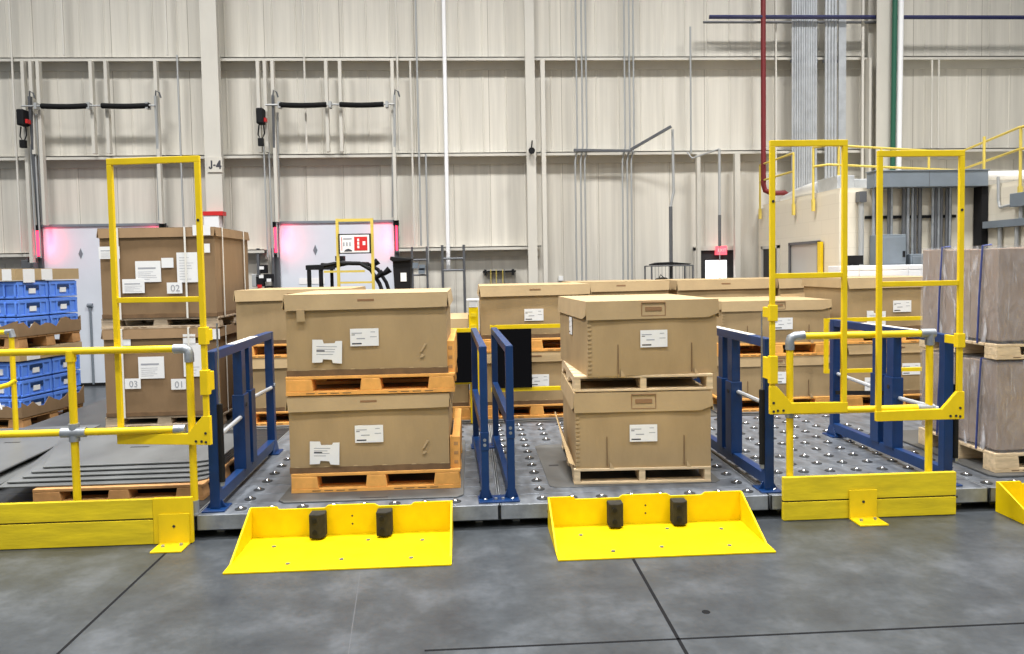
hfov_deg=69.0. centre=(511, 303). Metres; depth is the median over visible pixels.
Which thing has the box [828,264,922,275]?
tall cabinet
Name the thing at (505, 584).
floor
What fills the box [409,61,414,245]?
conduit
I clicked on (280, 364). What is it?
carton
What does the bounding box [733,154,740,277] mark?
trim
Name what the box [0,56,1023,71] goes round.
trim
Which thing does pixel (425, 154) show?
conduit
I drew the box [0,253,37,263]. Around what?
trim
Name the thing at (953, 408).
gate
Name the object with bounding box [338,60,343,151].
trim
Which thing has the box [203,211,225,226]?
sign
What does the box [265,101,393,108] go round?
shaft
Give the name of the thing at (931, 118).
conduit
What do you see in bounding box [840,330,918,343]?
pallet
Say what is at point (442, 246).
guard
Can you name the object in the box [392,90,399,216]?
door track
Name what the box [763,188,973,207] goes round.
roof
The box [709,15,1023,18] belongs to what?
horizontal pipe
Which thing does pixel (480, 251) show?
trim
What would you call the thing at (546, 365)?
carton
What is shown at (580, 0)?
conduit
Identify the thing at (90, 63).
trim
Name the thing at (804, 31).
bank
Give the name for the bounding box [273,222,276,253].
light
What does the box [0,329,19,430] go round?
railing
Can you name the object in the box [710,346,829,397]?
carton
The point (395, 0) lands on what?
conduit
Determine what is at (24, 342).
pallet
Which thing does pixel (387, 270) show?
work lamp
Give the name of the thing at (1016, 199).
conduit
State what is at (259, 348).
pallet
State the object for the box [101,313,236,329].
pallet
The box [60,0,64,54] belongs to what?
conduit
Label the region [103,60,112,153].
trim
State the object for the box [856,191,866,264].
pole
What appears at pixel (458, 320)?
carton
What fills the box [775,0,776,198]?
conduit
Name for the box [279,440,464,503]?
plate
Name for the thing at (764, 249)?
door
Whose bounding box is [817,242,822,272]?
guard
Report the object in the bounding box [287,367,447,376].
tray
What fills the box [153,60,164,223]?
trim
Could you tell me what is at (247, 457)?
rail
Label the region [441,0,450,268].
conduit
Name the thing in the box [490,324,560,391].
rail
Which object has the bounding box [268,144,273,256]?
conduit
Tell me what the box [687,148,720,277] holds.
pole
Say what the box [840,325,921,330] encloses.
pallet
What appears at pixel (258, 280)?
station
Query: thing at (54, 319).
tote
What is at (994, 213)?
wall
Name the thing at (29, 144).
conduit
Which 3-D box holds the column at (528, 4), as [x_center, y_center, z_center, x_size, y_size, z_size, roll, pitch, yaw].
[0.299,-3.289,12.212,0.150,9.000,0.130,-1,3,-3]
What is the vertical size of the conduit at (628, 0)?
7.800 m
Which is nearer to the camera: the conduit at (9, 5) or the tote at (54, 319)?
the tote at (54, 319)
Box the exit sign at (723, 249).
[715,246,726,254]
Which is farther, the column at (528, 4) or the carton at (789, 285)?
the column at (528, 4)
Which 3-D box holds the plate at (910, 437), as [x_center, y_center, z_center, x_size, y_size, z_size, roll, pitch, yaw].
[4.274,1.253,6.432,1.400,0.018,1.570,-1,3,-3]
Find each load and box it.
[922,244,1023,342]
[922,350,1023,449]
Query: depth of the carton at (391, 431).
5.51 m
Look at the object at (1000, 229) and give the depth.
9.62 m
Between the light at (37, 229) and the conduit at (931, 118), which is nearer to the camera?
the light at (37, 229)
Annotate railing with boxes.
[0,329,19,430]
[0,344,200,515]
[785,328,936,475]
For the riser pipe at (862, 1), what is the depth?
12.48 m
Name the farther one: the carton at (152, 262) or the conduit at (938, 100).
the conduit at (938, 100)
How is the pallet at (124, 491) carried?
on the deck at (7, 495)
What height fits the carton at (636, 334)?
0.565 m
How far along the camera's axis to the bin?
9.48 m
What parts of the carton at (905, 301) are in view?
lid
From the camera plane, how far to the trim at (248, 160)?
12.39 m
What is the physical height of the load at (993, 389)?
0.734 m
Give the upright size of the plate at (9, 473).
0.012 m
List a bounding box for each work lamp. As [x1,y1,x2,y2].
[370,258,379,265]
[376,270,384,278]
[383,267,391,275]
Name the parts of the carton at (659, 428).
lid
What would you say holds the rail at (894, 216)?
attached to the wall at (926, 195)
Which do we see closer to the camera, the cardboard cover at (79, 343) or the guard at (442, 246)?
the cardboard cover at (79, 343)
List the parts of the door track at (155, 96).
rail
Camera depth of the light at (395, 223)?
12.28 m
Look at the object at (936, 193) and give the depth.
9.96 m
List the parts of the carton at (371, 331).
lid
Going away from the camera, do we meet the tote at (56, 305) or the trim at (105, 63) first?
the tote at (56, 305)
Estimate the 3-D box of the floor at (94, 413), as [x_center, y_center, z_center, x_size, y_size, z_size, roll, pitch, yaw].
[-0.053,1.274,9.496,10.700,0.156,2.970,-1,3,-3]
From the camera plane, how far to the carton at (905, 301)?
8.29 m
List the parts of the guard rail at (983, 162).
post, post, rail, rail, post, post, post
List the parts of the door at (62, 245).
frame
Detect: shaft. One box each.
[21,102,154,109]
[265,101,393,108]
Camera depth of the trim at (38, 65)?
11.81 m
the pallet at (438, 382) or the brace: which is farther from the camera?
the brace
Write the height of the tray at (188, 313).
0.046 m
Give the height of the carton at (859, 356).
0.575 m
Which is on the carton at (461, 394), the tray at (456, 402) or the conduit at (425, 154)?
the tray at (456, 402)
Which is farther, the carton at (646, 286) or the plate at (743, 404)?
the carton at (646, 286)
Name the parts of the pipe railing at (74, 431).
post, rail, rail, post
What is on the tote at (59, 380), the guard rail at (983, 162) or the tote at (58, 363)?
the tote at (58, 363)
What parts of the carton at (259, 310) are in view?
lid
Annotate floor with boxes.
[0,386,1023,653]
[24,384,784,431]
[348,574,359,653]
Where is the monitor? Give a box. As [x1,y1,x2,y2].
[847,255,862,265]
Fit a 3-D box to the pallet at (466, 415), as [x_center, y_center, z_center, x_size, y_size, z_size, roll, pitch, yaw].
[-1.077,1.168,8.595,1.200,0.145,1.122,-1,3,-3]
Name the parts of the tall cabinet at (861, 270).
drawer, door, drawer, door, drawer, door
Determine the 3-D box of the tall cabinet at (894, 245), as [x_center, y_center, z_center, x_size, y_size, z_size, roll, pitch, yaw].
[5.009,0.162,9.928,0.380,2.160,0.250,-1,3,-3]
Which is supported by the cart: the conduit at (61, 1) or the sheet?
the sheet
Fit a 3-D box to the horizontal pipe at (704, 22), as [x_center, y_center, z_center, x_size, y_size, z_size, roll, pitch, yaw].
[4.643,-4.691,12.408,2.960,0.044,0.044,-1,3,-3]
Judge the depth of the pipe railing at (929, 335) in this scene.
5.24 m
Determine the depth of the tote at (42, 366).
8.84 m
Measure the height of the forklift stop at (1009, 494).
0.217 m
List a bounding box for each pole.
[669,129,674,278]
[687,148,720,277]
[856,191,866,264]
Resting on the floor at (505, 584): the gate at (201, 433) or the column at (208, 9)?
the column at (208, 9)
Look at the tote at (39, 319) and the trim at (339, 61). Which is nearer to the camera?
the tote at (39, 319)
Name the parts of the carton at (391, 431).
lid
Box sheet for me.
[649,262,690,264]
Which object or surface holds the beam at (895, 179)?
attached to the wall at (926, 195)
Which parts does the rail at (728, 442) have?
post, post, rail, rail, strut rod, plate, post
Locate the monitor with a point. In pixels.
(855, 260)
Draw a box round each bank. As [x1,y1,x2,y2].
[790,0,817,188]
[822,0,845,178]
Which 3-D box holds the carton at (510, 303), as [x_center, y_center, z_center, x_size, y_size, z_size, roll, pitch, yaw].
[0.222,0.058,8.618,1.232,0.575,1.143,-1,3,-3]
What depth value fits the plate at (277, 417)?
8.27 m
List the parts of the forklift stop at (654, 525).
plate, plate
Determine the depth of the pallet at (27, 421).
9.16 m
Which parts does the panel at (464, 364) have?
rail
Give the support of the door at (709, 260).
in the wall at (487, 113)
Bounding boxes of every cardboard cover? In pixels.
[0,268,78,282]
[0,341,81,361]
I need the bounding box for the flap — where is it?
[780,294,804,296]
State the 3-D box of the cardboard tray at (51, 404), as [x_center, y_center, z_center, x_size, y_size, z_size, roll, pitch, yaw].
[-6.258,1.195,9.310,1.218,0.247,1.018,-1,3,9]
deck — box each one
[0,429,288,530]
[196,423,498,531]
[489,421,768,520]
[711,414,987,511]
[814,413,1023,503]
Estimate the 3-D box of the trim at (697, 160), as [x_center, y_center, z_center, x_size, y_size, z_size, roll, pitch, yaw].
[3.134,-0.675,12.522,0.060,3.650,0.085,-1,3,-3]
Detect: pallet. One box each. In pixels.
[0,330,80,348]
[0,403,82,428]
[32,457,233,501]
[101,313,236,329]
[105,408,232,427]
[252,344,286,357]
[256,411,288,425]
[285,329,457,395]
[291,408,461,492]
[453,390,470,419]
[479,328,559,338]
[479,331,560,352]
[488,400,562,405]
[488,404,562,418]
[562,360,712,391]
[562,440,710,484]
[713,394,829,411]
[717,342,829,356]
[829,387,921,395]
[829,390,921,405]
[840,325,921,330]
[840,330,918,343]
[918,427,1023,472]
[919,337,1023,359]
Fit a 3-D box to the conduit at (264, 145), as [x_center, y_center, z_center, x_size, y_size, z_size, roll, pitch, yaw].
[-3.988,-1.680,12.069,0.036,1.850,0.026,-1,3,-3]
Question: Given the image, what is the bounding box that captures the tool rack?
[483,269,515,283]
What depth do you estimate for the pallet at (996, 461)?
5.77 m
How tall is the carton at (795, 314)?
0.475 m
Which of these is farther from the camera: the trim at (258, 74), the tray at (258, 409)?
the trim at (258, 74)
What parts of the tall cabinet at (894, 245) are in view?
door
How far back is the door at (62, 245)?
12.12 m
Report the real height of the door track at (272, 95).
2.143 m
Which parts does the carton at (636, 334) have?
lid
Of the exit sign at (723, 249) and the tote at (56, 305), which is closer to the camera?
the tote at (56, 305)
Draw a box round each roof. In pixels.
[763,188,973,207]
[988,179,1023,188]
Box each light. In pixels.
[36,225,40,257]
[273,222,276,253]
[393,220,398,251]
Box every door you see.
[38,223,167,385]
[275,220,398,289]
[693,246,733,278]
[761,245,779,276]
[788,240,820,272]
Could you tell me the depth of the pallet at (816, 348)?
8.26 m
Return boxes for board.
[0,496,194,553]
[782,471,955,526]
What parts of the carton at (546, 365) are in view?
lid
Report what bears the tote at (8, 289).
on the tote at (21, 307)
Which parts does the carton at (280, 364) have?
lid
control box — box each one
[16,109,30,147]
[256,108,266,145]
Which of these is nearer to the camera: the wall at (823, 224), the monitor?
the monitor
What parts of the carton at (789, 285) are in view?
lid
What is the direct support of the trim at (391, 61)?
attached to the wall at (487, 113)
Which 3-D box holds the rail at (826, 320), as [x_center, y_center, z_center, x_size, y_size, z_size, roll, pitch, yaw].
[4.120,0.663,8.086,1.500,1.045,0.040,-1,3,-3]
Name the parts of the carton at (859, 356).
lid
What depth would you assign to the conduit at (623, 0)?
12.36 m
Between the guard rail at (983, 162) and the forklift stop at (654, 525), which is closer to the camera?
the forklift stop at (654, 525)
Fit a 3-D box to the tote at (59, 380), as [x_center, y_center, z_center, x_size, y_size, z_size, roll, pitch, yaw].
[-5.934,0.967,9.497,0.598,0.201,0.494,-1,3,9]
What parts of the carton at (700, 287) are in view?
lid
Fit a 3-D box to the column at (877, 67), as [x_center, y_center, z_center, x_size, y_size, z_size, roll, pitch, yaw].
[6.113,-3.403,12.466,0.330,9.000,0.290,-1,3,-3]
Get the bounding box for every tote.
[0,281,47,298]
[0,298,48,316]
[0,315,48,327]
[0,358,51,379]
[0,375,51,397]
[0,392,52,407]
[40,296,77,313]
[46,280,76,296]
[46,313,77,325]
[46,355,79,373]
[49,370,80,390]
[50,386,80,399]
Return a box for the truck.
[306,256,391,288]
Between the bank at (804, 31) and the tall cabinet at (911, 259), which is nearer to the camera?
the tall cabinet at (911, 259)
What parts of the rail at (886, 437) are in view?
plate, post, post, rail, rail, post, post, strut rod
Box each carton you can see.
[96,225,249,319]
[101,323,236,417]
[233,286,365,343]
[252,348,287,411]
[282,288,452,376]
[285,382,453,473]
[450,313,468,327]
[452,384,468,406]
[477,282,591,338]
[487,342,562,405]
[555,372,713,468]
[558,294,719,376]
[562,279,669,294]
[656,278,775,296]
[706,296,831,343]
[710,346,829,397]
[752,277,803,295]
[802,276,922,330]
[829,338,938,395]
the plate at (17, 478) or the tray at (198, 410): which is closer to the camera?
the plate at (17, 478)
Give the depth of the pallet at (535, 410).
8.12 m
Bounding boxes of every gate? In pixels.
[106,155,214,444]
[335,218,374,288]
[763,140,847,413]
[874,150,964,421]
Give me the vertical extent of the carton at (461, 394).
0.460 m
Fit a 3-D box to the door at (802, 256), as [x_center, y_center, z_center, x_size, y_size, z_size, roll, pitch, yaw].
[4.322,-0.439,11.029,0.045,0.960,0.990,-1,3,-3]
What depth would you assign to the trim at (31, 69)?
11.78 m
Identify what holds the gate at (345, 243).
on the floor at (505, 584)
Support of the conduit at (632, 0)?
attached to the wall at (487, 113)
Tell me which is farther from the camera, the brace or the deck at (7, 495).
the brace
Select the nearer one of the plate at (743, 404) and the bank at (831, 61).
the plate at (743, 404)
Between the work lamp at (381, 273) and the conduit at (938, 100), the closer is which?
the work lamp at (381, 273)
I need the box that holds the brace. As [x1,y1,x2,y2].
[574,125,671,151]
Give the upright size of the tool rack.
0.350 m
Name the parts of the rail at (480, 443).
post, rail, rail, rail, plate, post, post, rail, plate, rail, rail, post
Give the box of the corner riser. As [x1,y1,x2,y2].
[973,186,987,347]
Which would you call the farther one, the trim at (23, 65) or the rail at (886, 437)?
the trim at (23, 65)
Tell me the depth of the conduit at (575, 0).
12.31 m
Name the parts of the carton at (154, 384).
lid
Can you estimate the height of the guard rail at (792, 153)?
0.947 m
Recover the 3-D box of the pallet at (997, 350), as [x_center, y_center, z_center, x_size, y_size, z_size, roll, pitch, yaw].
[4.241,0.332,6.161,1.200,0.115,0.982,-1,3,-3]
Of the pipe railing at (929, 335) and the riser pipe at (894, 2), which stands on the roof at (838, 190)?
the riser pipe at (894, 2)
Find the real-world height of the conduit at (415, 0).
5.800 m
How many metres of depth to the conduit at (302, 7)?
12.02 m
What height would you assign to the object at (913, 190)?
1.590 m
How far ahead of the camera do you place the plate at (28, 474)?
5.57 m
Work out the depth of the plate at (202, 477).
5.44 m
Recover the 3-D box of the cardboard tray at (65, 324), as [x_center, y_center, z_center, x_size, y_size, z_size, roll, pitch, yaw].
[-6.275,0.262,9.266,1.218,0.212,1.018,-1,3,9]
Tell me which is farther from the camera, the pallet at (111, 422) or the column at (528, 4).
the column at (528, 4)
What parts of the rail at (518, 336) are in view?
rail, rail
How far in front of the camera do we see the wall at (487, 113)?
12.47 m
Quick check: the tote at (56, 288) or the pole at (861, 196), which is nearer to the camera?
the tote at (56, 288)
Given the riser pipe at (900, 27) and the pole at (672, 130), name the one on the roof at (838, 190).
the riser pipe at (900, 27)
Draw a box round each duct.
[780,181,817,200]
[818,175,866,192]
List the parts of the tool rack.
rail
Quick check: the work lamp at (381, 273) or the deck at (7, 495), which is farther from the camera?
the work lamp at (381, 273)
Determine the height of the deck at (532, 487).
0.182 m
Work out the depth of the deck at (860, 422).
6.47 m
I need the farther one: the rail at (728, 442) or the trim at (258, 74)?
the trim at (258, 74)
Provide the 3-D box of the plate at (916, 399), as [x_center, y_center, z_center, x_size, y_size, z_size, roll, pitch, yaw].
[4.305,1.138,8.900,1.320,0.012,1.220,-1,3,-3]
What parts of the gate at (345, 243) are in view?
post, sign panel, post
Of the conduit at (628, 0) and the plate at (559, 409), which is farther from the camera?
the conduit at (628, 0)
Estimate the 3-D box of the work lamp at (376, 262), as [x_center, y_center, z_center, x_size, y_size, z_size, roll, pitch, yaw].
[-1.929,-0.579,10.512,0.139,0.133,0.100,-1,3,-3]
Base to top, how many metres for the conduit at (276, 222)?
1.850 m
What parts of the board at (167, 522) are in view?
plate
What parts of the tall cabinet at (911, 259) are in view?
door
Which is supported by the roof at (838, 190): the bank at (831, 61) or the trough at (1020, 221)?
the bank at (831, 61)
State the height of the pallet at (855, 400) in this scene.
0.145 m
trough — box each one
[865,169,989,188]
[982,218,1023,228]
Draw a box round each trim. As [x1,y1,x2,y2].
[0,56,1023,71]
[0,148,1023,168]
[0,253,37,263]
[20,61,35,267]
[28,61,37,154]
[35,61,48,224]
[88,60,97,153]
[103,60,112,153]
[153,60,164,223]
[248,249,267,259]
[255,60,262,152]
[262,60,269,152]
[270,60,279,221]
[324,60,330,151]
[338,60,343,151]
[390,60,397,220]
[399,246,540,257]
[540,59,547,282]
[695,154,700,278]
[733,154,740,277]
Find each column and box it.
[199,0,225,228]
[524,0,537,282]
[864,0,891,178]
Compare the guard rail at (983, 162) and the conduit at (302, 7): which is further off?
the conduit at (302, 7)
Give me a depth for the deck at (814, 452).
6.31 m
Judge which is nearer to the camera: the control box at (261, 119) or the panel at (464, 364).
the panel at (464, 364)
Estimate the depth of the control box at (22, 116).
11.63 m
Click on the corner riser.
(980, 210)
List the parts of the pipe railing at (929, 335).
post, rail, rail, post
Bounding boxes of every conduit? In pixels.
[8,0,21,251]
[29,144,36,257]
[35,154,41,257]
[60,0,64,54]
[176,55,184,226]
[263,145,268,256]
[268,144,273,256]
[276,222,278,256]
[301,0,307,151]
[395,0,399,150]
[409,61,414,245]
[415,0,421,245]
[425,154,428,263]
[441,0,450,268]
[574,0,577,280]
[580,0,583,280]
[584,0,587,280]
[622,0,625,279]
[626,0,630,279]
[630,0,634,279]
[689,26,691,152]
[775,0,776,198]
[930,60,932,147]
[937,60,939,147]
[997,176,1023,217]
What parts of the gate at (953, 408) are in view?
plate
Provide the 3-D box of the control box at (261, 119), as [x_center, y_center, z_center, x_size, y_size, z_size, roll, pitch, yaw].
[-3.983,-2.812,11.866,0.147,0.590,0.180,-1,3,-3]
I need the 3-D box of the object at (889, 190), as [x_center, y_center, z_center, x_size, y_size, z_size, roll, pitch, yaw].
[5.049,-0.757,9.957,0.076,1.590,0.036,-1,3,-3]
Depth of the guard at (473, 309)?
7.85 m
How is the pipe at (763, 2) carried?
on the roof at (838, 190)
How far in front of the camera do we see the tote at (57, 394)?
9.35 m
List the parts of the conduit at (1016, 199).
conduit arm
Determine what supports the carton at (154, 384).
on the pallet at (111, 422)
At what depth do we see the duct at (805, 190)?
11.38 m
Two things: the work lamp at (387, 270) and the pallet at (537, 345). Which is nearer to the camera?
the pallet at (537, 345)
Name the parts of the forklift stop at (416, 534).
plate, plate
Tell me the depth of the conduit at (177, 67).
11.96 m
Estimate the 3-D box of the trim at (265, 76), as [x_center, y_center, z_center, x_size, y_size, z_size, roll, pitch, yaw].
[-3.959,-3.175,12.003,0.050,1.460,0.085,-1,3,-3]
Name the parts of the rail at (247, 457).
plate, post, strut rod, rail, post, rail, post, post, plate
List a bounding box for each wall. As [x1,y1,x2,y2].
[0,0,1023,327]
[759,192,853,276]
[854,191,973,264]
[988,184,1023,248]
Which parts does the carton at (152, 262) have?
lid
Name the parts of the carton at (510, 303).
lid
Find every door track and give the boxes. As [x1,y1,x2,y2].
[27,91,42,224]
[154,90,161,219]
[271,90,279,213]
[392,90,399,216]
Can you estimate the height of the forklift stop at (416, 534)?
0.217 m
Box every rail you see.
[201,323,282,512]
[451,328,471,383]
[471,327,519,503]
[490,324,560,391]
[693,312,781,493]
[758,152,794,218]
[811,125,1023,210]
[822,319,962,486]
[823,316,922,373]
[865,215,955,218]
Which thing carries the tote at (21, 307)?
on the tote at (39, 319)
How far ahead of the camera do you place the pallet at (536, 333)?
8.09 m
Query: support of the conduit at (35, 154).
attached to the trim at (31, 69)
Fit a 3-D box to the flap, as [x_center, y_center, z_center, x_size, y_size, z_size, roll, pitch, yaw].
[3.423,-0.080,9.175,0.300,0.090,0.180,-1,3,-3]
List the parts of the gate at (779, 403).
plate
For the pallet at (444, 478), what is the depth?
5.54 m
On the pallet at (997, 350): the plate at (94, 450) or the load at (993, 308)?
the load at (993, 308)
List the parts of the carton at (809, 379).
lid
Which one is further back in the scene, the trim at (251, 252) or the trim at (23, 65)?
the trim at (251, 252)
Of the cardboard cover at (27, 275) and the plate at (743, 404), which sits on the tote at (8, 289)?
the cardboard cover at (27, 275)
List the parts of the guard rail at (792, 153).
post, rail, rail, post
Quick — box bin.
[390,257,412,288]
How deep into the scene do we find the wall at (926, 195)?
10.03 m
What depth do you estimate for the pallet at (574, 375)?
5.60 m
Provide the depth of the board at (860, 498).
5.23 m
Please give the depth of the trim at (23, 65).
11.82 m
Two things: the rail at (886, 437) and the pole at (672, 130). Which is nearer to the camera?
the rail at (886, 437)
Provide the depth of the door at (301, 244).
12.32 m
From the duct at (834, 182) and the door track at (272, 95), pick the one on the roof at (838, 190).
the duct at (834, 182)
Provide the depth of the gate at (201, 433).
4.99 m
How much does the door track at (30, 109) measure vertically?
2.143 m
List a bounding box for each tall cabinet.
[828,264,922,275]
[870,234,905,264]
[906,254,922,264]
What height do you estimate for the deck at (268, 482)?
0.182 m
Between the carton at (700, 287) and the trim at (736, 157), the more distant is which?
the trim at (736, 157)
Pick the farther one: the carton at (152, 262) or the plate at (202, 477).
the carton at (152, 262)
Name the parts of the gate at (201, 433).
plate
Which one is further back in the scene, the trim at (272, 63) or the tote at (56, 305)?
the trim at (272, 63)
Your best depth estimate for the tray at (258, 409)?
7.95 m
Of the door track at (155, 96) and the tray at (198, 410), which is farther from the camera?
the door track at (155, 96)
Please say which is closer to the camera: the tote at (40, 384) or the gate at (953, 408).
the gate at (953, 408)
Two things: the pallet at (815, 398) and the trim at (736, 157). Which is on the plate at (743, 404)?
the pallet at (815, 398)
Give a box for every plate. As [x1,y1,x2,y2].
[0,425,99,472]
[0,449,50,484]
[0,455,233,487]
[7,450,233,482]
[22,450,233,477]
[31,441,233,472]
[43,434,233,467]
[207,157,222,171]
[256,416,288,427]
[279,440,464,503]
[488,408,562,420]
[535,444,719,487]
[711,401,809,413]
[863,398,921,402]
[903,430,1023,477]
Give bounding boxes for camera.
[528,140,534,153]
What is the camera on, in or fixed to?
attached to the column at (528, 4)
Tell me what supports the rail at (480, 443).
on the deck at (268, 482)
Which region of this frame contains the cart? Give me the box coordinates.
[644,265,693,279]
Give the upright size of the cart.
1.810 m
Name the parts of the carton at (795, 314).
lid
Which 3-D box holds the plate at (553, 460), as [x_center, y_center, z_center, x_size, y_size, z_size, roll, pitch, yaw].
[0.897,1.326,6.257,1.305,0.007,1.345,-1,3,-3]
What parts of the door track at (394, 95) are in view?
rail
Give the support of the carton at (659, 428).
on the pallet at (704, 471)
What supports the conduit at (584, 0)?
attached to the wall at (487, 113)
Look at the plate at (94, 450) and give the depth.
6.00 m
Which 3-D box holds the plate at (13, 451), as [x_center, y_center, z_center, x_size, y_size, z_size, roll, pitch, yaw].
[-5.088,1.307,6.640,2.030,0.017,1.900,-1,3,-3]
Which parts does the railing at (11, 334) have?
rail, post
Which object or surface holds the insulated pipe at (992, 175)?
on the roof at (838, 190)
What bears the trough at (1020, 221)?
attached to the wall at (994, 213)
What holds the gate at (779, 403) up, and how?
attached to the rail at (728, 442)
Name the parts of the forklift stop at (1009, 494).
plate, plate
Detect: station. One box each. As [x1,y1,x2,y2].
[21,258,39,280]
[252,248,275,287]
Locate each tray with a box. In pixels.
[0,315,80,336]
[0,385,84,417]
[102,309,235,318]
[106,404,231,416]
[256,407,287,411]
[259,340,286,343]
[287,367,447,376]
[290,463,450,473]
[452,397,468,406]
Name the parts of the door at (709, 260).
glass pane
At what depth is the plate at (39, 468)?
5.64 m
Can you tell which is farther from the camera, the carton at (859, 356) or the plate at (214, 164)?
the plate at (214, 164)
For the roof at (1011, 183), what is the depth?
9.60 m
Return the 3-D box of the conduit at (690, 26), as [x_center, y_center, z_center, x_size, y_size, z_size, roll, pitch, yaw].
[2.973,-3.560,12.396,0.030,2.070,0.030,-2,3,-26]
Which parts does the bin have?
lid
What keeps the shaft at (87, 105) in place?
attached to the door track at (30, 109)
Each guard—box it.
[411,247,428,288]
[441,245,465,312]
[467,299,479,423]
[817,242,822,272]
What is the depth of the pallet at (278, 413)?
7.97 m
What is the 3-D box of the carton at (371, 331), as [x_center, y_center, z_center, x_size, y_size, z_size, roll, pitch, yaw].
[-1.100,0.196,6.051,1.222,0.600,1.197,-1,3,-3]
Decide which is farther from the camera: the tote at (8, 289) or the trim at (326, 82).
the trim at (326, 82)
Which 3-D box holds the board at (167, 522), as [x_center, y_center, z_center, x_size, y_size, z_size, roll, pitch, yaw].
[-3.788,1.483,4.823,3.315,0.311,0.201,-1,3,-3]
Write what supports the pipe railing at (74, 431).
on the deck at (7, 495)
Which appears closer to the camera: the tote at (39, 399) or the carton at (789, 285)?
the tote at (39, 399)
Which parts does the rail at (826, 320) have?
post, rail, rail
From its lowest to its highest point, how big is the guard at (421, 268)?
2.180 m
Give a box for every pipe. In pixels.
[703,21,875,23]
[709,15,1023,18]
[761,0,787,195]
[861,0,864,178]
[890,0,897,169]
[895,0,903,169]
[988,171,1023,179]

